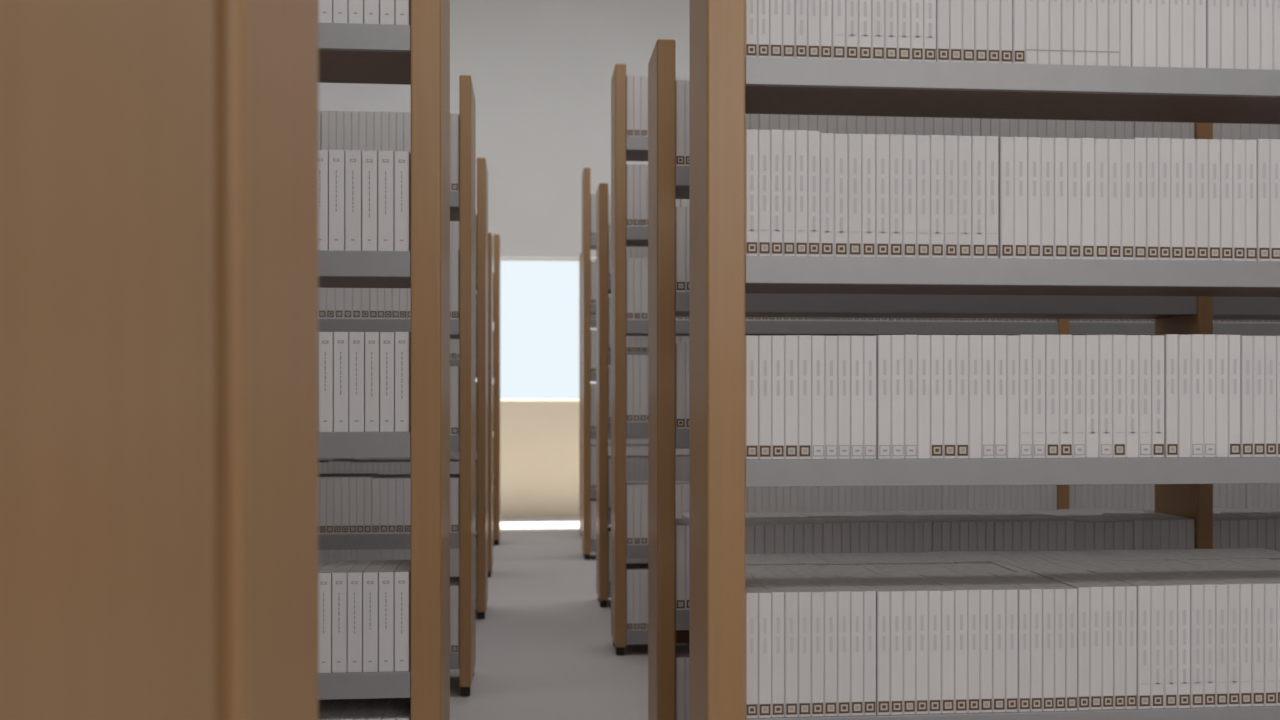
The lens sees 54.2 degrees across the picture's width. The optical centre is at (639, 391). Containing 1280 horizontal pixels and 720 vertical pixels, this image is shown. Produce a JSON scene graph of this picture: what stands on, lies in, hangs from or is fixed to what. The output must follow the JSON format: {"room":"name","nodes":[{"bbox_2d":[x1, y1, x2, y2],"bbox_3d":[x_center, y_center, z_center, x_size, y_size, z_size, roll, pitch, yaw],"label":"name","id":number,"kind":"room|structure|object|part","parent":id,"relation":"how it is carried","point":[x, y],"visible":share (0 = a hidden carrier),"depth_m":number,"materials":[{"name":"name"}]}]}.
{"room":"library","nodes":[
{"label":"library","id":0,"kind":"room"},
{"bbox_2d":[318,0,688,516],"bbox_3d":[-0.055,-1.400,10.698,10.600,4.900,0.120,0,0,-5],"label":"wall","id":1,"kind":"structure","parent":0,"point":[540,71],"depth_m":10.57,"materials":[{"name":"white paint"}]},
{"bbox_2d":[493,258,595,400],"bbox_3d":[-0.856,-0.530,10.669,4.600,1.220,0.025,0,0,-5],"label":"window","id":2,"kind":"structure","parent":1,"relation":"in","point":[502,259],"depth_m":10.66,"materials":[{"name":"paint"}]},
{"bbox_2d":[450,516,647,719],"bbox_3d":[0.564,1.100,3.791,10.600,0.100,14.250,0,0,-5],"label":"floor","id":3,"kind":"structure","parent":0,"point":[545,650],"depth_m":5.18,"materials":[{"name":"grey carpet"}]},
{"bbox_2d":[0,0,213,719],"bbox_3d":[-0.993,-0.020,0.518,1.495,2.140,0.410,0,0,-5],"label":"bookcase","id":4,"kind":"object","parent":3,"relation":"on","point":[107,106],"visible":1,"depth_m":0.58,"materials":[{"name":"brown wood"}]},
{"bbox_2d":[214,0,317,719],"bbox_3d":[-1.031,-0.020,0.949,1.495,2.140,0.325,0,0,-5],"label":"bookcase","id":5,"kind":"object","parent":3,"relation":"on","point":[266,51],"visible":0.66,"depth_m":0.93,"materials":[{"name":"brown wood"}]},
{"bbox_2d":[318,0,449,719],"bbox_3d":[-1.985,-0.075,2.839,3.058,2.250,0.330,0,0,-5],"label":"bookcase","id":6,"kind":"object","parent":3,"relation":"on","point":[417,55],"visible":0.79,"depth_m":2.81,"materials":[{"name":"brown wood"}]},
{"bbox_2d":[318,0,410,719],"bbox_3d":[-1.994,-0.047,2.792,2.940,2.013,0.215,0,0,-5],"label":"books","id":7,"kind":"object","parent":6,"relation":"in","point":[364,197],"visible":0.29,"depth_m":2.81,"materials":[{"name":"white paper"}]},
{"bbox_3d":[-0.496,-0.092,2.973,0.068,2.215,0.330,0,0,-5],"label":"upright panel","id":8,"kind":"part","parent":6,"relation":"part of","materials":[{"name":"brown wood"}]},
{"bbox_2d":[318,75,475,695],"bbox_3d":[-2.107,-0.020,4.349,3.030,2.140,0.380,0,0,-5],"label":"bookcase","id":9,"kind":"object","parent":3,"relation":"on","point":[463,201],"visible":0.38,"depth_m":4.29,"materials":[{"name":"brown wood"}]},
{"bbox_2d":[318,111,458,652],"bbox_3d":[-2.099,-0.032,4.279,2.941,1.863,0.216,0,0,-5],"label":"books","id":10,"kind":"object","parent":9,"relation":"in","point":[352,503],"visible":0.13,"depth_m":4.28,"materials":[{"name":"white paper"}]},
{"bbox_3d":[-0.618,-0.037,4.483,0.040,2.105,0.380,0,0,-5],"label":"upright panel","id":11,"kind":"part","parent":9,"relation":"part of","materials":[{"name":"brown wood"}]},
{"bbox_2d":[450,158,487,618],"bbox_3d":[-2.287,-0.015,5.799,3.130,2.130,0.360,0,0,-5],"label":"bookcase","id":12,"kind":"object","parent":3,"relation":"on","point":[482,172],"visible":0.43,"depth_m":5.76,"materials":[{"name":"brown wood"}]},
{"bbox_2d":[318,215,476,596],"bbox_3d":[-2.279,0.063,5.728,3.041,1.773,0.196,0,0,-5],"label":"books","id":13,"kind":"object","parent":12,"relation":"in","point":[345,466],"visible":0.02,"depth_m":5.74,"materials":[{"name":"white paper"}]},
{"bbox_3d":[-0.748,-0.033,5.937,0.040,2.095,0.360,0,0,-5],"label":"upright panel","id":14,"kind":"part","parent":12,"relation":"part of","materials":[{"name":"brown wood"}]},
{"bbox_2d":[476,233,492,577],"bbox_3d":[-2.410,0.075,7.063,3.130,1.950,0.300,0,0,-5],"label":"bookcase","id":15,"kind":"object","parent":3,"relation":"on","point":[490,239],"visible":0.08,"depth_m":7.05,"materials":[{"name":"brown wood"}]},
{"bbox_2d":[318,290,476,533],"bbox_3d":[-2.405,0.078,7.022,3.041,1.743,0.196,0,0,-5],"label":"books","id":16,"kind":"object","parent":15,"relation":"in","point":[453,454],"visible":0.02,"depth_m":7.02,"materials":[{"name":"white paper"}]},
{"bbox_3d":[-0.871,0.058,7.201,0.040,1.915,0.300,0,0,-5],"label":"upright panel","id":17,"kind":"part","parent":15,"relation":"part of","materials":[{"name":"brown wood"}]},
{"bbox_2d":[476,234,500,544],"bbox_3d":[-2.537,-0.015,8.588,3.130,2.130,0.360,0,0,-5],"label":"bookcase","id":18,"kind":"object","parent":3,"relation":"on","point":[497,243],"visible":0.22,"depth_m":8.55,"materials":[{"name":"brown wood"}]},
{"bbox_2d":[493,273,493,528],"bbox_3d":[-2.529,0.063,8.517,3.041,1.773,0.196,0,0,-5],"label":"books","id":19,"kind":"object","parent":18,"relation":"in","point":[493,273],"visible":0.02,"depth_m":8.64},
{"bbox_3d":[-0.998,-0.033,8.726,0.040,2.095,0.360,0,0,-5],"label":"upright panel","id":20,"kind":"part","parent":18,"relation":"part of","materials":[{"name":"brown wood"}]},
{"bbox_2d":[579,252,595,537],"bbox_3d":[1.124,0.025,9.217,3.134,2.050,0.260,0,0,-5],"label":"bookcase","id":21,"kind":"object","parent":3,"relation":"on","point":[593,321],"visible":0.06,"depth_m":8.96,"materials":[{"name":"brown wood"}]},
{"bbox_3d":[-0.415,0.007,9.079,0.044,2.015,0.260,0,0,-5],"label":"upright panel","id":22,"kind":"part","parent":21,"relation":"part of","materials":[{"name":"brown wood"}]},
{"bbox_2d":[591,315,647,444],"bbox_3d":[1.125,0.073,9.196,3.041,1.752,0.196,0,0,-5],"label":"books","id":23,"kind":"object","parent":21,"relation":"in","point":[593,441],"visible":0.02,"depth_m":9.00,"materials":[{"name":"white paper"}]},
{"bbox_2d":[582,168,647,559],"bbox_3d":[1.197,-0.175,8.069,3.134,2.450,0.260,0,0,-5],"label":"bookcase","id":24,"kind":"object","parent":3,"relation":"on","point":[588,242],"visible":0.16,"depth_m":7.80,"materials":[{"name":"brown wood"}]},
{"bbox_3d":[-0.342,-0.193,7.931,0.044,2.415,0.260,0,0,-5],"label":"upright panel","id":25,"kind":"part","parent":24,"relation":"part of","materials":[{"name":"brown wood"}]},
{"bbox_2d":[591,194,688,543],"bbox_3d":[1.198,-0.146,8.048,3.041,2.192,0.196,0,0,-5],"label":"books","id":26,"kind":"object","parent":24,"relation":"in","point":[631,450],"visible":0.02,"depth_m":7.82,"materials":[{"name":"white paper"}]},
{"bbox_2d":[596,183,647,606],"bbox_3d":[2.120,0.017,6.415,4.679,2.067,0.260,0,0,-5],"label":"bookcase","id":27,"kind":"object","parent":3,"relation":"on","point":[603,284],"visible":0.16,"depth_m":6.08,"materials":[{"name":"brown wood"}]},
{"bbox_3d":[-0.188,-0.001,6.208,0.044,2.032,0.260,0,0,-5],"label":"upright panel","id":28,"kind":"part","parent":27,"relation":"part of","materials":[{"name":"brown wood"}]},
{"bbox_2d":[608,224,688,586],"bbox_3d":[2.122,0.064,6.394,4.586,1.772,0.196,0,0,-5],"label":"books","id":29,"kind":"object","parent":27,"relation":"in","point":[636,466],"visible":0.02,"depth_m":6.11,"materials":[{"name":"white paper"}]},
{"bbox_2d":[676,630,688,643],"bbox_3d":[1.580,0.800,3.907,2.995,0.500,0.280,0,0,-5],"label":"bookcase","id":30,"kind":"object","parent":3,"relation":"on","point":[682,636],"visible":0.02,"depth_m":3.63,"materials":[{"name":"brown wood"}]},
{"bbox_2d":[682,508,1279,517],"bbox_3d":[1.582,0.659,3.876,2.899,0.580,0.196,0,0,-5],"label":"books","id":31,"kind":"object","parent":30,"relation":"in","point":[1059,512],"visible":0.02,"depth_m":3.86,"materials":[{"name":"white paper"}]},
{"bbox_2d":[611,64,1279,654],"bbox_3d":[2.310,-0.128,5.307,4.859,2.355,0.260,0,0,-5],"label":"bookcase","id":32,"kind":"object","parent":3,"relation":"on","point":[624,148],"visible":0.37,"depth_m":5.02,"materials":[{"name":"brown wood"}]},
{"bbox_3d":[-0.088,-0.145,5.093,0.044,2.320,0.260,0,0,-5],"label":"upright panel","id":33,"kind":"part","parent":32,"relation":"part of","materials":[{"name":"brown wood"}]},
{"bbox_2d":[626,76,1279,629],"bbox_3d":[2.312,-0.155,5.286,4.766,2.210,0.196,0,0,-5],"label":"books","id":34,"kind":"object","parent":32,"relation":"in","point":[1137,497],"visible":0.09,"depth_m":5.04,"materials":[{"name":"white paper"}]},
{"bbox_3d":[1.729,-0.145,5.255,0.045,2.320,0.260,0,0,-5],"label":"upright panel","id":35,"kind":"part","parent":32,"relation":"part of","materials":[{"name":"brown wood"}]},
{"bbox_2d":[648,39,1279,719],"bbox_3d":[2.303,0.050,3.685,4.556,2.000,0.250,0,0,-5],"label":"bookcase","id":36,"kind":"object","parent":3,"relation":"on","point":[668,182],"visible":0.4,"depth_m":3.42,"materials":[{"name":"brown wood"}]},
{"bbox_3d":[0.060,0.033,3.484,0.051,1.965,0.250,0,0,-5],"label":"upright panel","id":37,"kind":"part","parent":36,"relation":"part of","materials":[{"name":"brown wood"}]},
{"bbox_2d":[676,80,1279,719],"bbox_3d":[2.308,0.053,3.669,4.456,1.793,0.196,0,0,-5],"label":"books","id":38,"kind":"object","parent":36,"relation":"in","point":[1107,531],"visible":0.06,"depth_m":3.45,"materials":[{"name":"white paper"}]},
{"bbox_3d":[1.572,0.033,3.620,0.045,1.965,0.250,0,0,-5],"label":"upright panel","id":39,"kind":"part","parent":36,"relation":"part of","materials":[{"name":"brown wood"}]},
{"bbox_2d":[689,0,1279,719],"bbox_3d":[1.645,-0.130,2.689,3.066,2.360,0.270,0,0,-5],"label":"bookcase","id":40,"kind":"object","parent":3,"relation":"on","point":[726,85],"visible":0.96,"depth_m":2.48,"materials":[{"name":"brown wood"}]},
{"bbox_3d":[0.155,-0.147,2.556,0.076,2.325,0.270,0,0,-5],"label":"upright panel","id":41,"kind":"part","parent":40,"relation":"part of","materials":[{"name":"brown wood"}]},
{"bbox_2d":[745,0,1279,717],"bbox_3d":[1.661,-0.160,2.687,2.941,2.258,0.241,0,0,-5],"label":"books","id":42,"kind":"object","parent":40,"relation":"in","point":[816,645],"visible":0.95,"depth_m":2.49,"materials":[{"name":"white paper"}]},
{"bbox_3d":[1.675,0.815,3.077,3.035,0.470,0.430,0,0,-5],"label":"bookcase","id":43,"kind":"object","parent":3,"relation":"on","visible":0},
{"bbox_2d":[745,548,1279,574],"bbox_3d":[1.675,0.687,3.076,2.941,0.564,0.406,0,0,-5],"label":"books","id":44,"kind":"object","parent":43,"relation":"in","point":[940,561],"visible":0.19,"depth_m":3.02,"materials":[{"name":"white paper"}]}
]}

